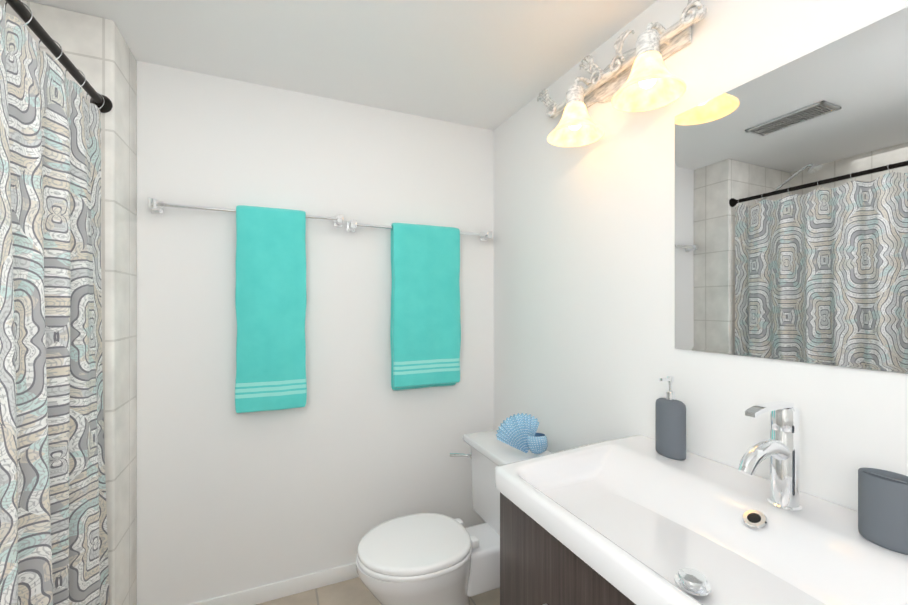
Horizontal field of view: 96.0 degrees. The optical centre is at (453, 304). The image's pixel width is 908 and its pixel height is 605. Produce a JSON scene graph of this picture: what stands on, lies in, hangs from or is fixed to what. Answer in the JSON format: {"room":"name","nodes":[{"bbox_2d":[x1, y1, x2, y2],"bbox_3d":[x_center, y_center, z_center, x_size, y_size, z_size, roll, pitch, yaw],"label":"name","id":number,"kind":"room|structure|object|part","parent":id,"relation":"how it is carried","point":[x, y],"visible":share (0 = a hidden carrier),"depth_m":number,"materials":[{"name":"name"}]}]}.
{"room":"bathroom","nodes":[
{"label":"bathroom","id":0,"kind":"room"},
{"bbox_2d":[137,61,492,604],"bbox_3d":[-0.924,0.179,1.940,2.680,2.400,0.100,0,0,-24],"label":"wall","id":1,"kind":"structure","parent":0,"point":[344,461],"depth_m":1.95,"materials":[{"name":"white paint"}]},
{"bbox_2d":[0,0,136,604],"bbox_3d":[-1.627,0.179,1.428,0.780,2.400,0.270,0,0,-24],"label":"wall tile","id":2,"kind":"structure","parent":1,"relation":"attached to","point":[96,50],"depth_m":1.48,"materials":[{"name":"white tile"}]},
{"bbox_2d":[0,0,112,604],"bbox_3d":[-0.931,0.268,0.735,0.098,2.021,1.559,0,0,-24],"label":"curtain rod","id":3,"kind":"object","parent":2,"relation":"attached to","point":[53,534],"visible":1,"depth_m":1.12,"materials":[{"name":"multicoloured fabric"}]},
{"bbox_2d":[148,198,342,412],"bbox_3d":[-0.899,0.017,1.841,0.787,0.916,0.099,0,0,-24],"label":"towel rail","id":4,"kind":"object","parent":1,"relation":"attached to","point":[270,290],"visible":1,"depth_m":1.83,"materials":[{"name":"teal fabric"}]},
{"bbox_2d":[235,205,306,412],"bbox_3d":[-0.828,0.017,1.858,0.299,0.918,0.072,0,0,-24],"label":"hanging towel","id":5,"kind":"object","parent":4,"relation":"hanging from","point":[271,295],"depth_m":1.83,"materials":[{"name":"teal fabric"}]},
{"bbox_2d":[187,562,358,604],"bbox_3d":[-0.553,1.342,2.041,1.680,0.075,0.015,0,0,-24],"label":"baseboard","id":6,"kind":"structure","parent":1,"relation":"attached to","point":[281,589],"depth_m":1.92,"materials":[{"name":"white paint"}]},
{"bbox_2d":[347,220,491,390],"bbox_3d":[-0.156,0.011,2.169,0.796,0.865,0.098,0,0,-24],"label":"towel rail","id":7,"kind":"object","parent":1,"relation":"attached to","point":[425,334],"visible":1,"depth_m":2.13,"materials":[{"name":"teal fabric"}]},
{"bbox_2d":[390,223,460,390],"bbox_3d":[-0.146,0.012,2.158,0.384,0.868,0.072,0,0,-24],"label":"hanging towel","id":8,"kind":"object","parent":7,"relation":"hanging from","point":[425,327],"depth_m":2.13,"materials":[{"name":"teal fabric"}]},
{"bbox_2d":[26,0,656,130],"bbox_3d":[-0.380,-1.051,0.705,2.680,0.060,2.800,0,0,-24],"label":"ceiling","id":9,"kind":"structure","parent":0,"point":[493,65],"depth_m":1.60,"materials":[{"name":"white paint"}]},
{"bbox_2d":[256,577,499,604],"bbox_3d":[-0.380,1.409,0.704,2.680,0.060,2.800,0,0,-24],"label":"floor","id":10,"kind":"structure","parent":0,"point":[355,591],"depth_m":1.93,"materials":[{"name":"beige tile"}]},
{"bbox_2d":[356,430,551,604],"bbox_3d":[0.001,1.009,1.725,0.819,0.741,0.522,0,0,-24],"label":"toilet","id":11,"kind":"object","parent":10,"relation":"on","point":[427,559],"visible":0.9,"depth_m":1.64,"materials":[{"name":"white ceramic"}]},
{"bbox_3d":[-0.159,0.955,1.648,0.450,0.024,0.392,0,0,-24],"label":"seat lid","id":12,"kind":"part","parent":11,"relation":"part of","materials":[{"name":"white plastic"}]},
{"bbox_3d":[0.031,0.725,1.976,0.087,0.033,0.088,0,0,-24],"label":"flush lever","id":13,"kind":"part","parent":11,"relation":"part of","materials":[{"name":"silver metal"}]},
{"bbox_3d":[0.267,0.844,1.836,0.235,0.340,0.490,0,0,-24],"label":"tank","id":14,"kind":"part","parent":11,"relation":"part of","materials":[{"name":"white ceramic"}]},
{"bbox_3d":[0.262,0.656,1.833,0.254,0.036,0.510,0,0,-24],"label":"tank lid","id":15,"kind":"part","parent":11,"relation":"part of","materials":[{"name":"white ceramic"}]},
{"bbox_2d":[496,413,547,453],"bbox_3d":[0.293,0.545,1.716,0.198,0.168,0.133,0,0,-24],"label":"decor","id":16,"kind":"object","parent":11,"relation":"on","point":[518,431],"visible":0.98,"depth_m":1.72,"materials":[{"name":"blue ceramic"}]},
{"bbox_2d":[495,401,907,604],"bbox_3d":[0.575,0.800,0.862,0.599,1.159,1.000,0,0,-24],"label":"bathroom vanity","id":17,"kind":"object","parent":10,"relation":"on","point":[636,520],"visible":0.96,"depth_m":0.91,"materials":[{"name":"white ceramic"}]},
{"bbox_2d":[655,376,685,459],"bbox_3d":[0.645,0.334,1.227,0.067,0.239,0.095,0,0,-24],"label":"soap dispenser","id":18,"kind":"object","parent":17,"relation":"on","point":[670,426],"visible":1,"depth_m":1.21,"materials":[{"name":"grey"}]},
{"bbox_2d":[738,401,801,511],"bbox_3d":[0.693,0.337,0.901,0.184,0.233,0.062,0,0,-24],"label":"faucet","id":19,"kind":"object","parent":17,"relation":"on","point":[782,447],"depth_m":0.90,"materials":[{"name":"silver metal"}]},
{"bbox_2d":[858,468,907,554],"bbox_3d":[0.829,0.390,0.775,0.067,0.128,0.092,0,0,-24],"label":"toothbrush holder","id":20,"kind":"object","parent":17,"relation":"on","point":[883,508],"visible":1,"depth_m":0.76,"materials":[{"name":"grey"}]},
{"bbox_2d":[493,0,907,510],"bbox_3d":[0.821,0.179,1.178,0.100,2.400,2.700,0,0,-24],"label":"wall","id":21,"kind":"structure","parent":0,"point":[586,351],"depth_m":1.43,"materials":[{"name":"white paint"}]},
{"bbox_2d":[537,0,706,146],"bbox_3d":[0.512,-0.805,1.468,0.231,0.330,0.870,0,0,-24],"label":"sconce","id":22,"kind":"object","parent":21,"relation":"attached to","point":[639,78],"visible":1,"depth_m":1.34,"materials":[{"name":"white glass"}]},
{"bbox_2d":[675,7,907,373],"bbox_3d":[0.846,-0.231,0.988,0.005,0.740,0.692,0,0,-24],"label":"mirror","id":23,"kind":"object","parent":21,"relation":"attached to","point":[791,211],"visible":1,"depth_m":0.98,"materials":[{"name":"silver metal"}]}
]}

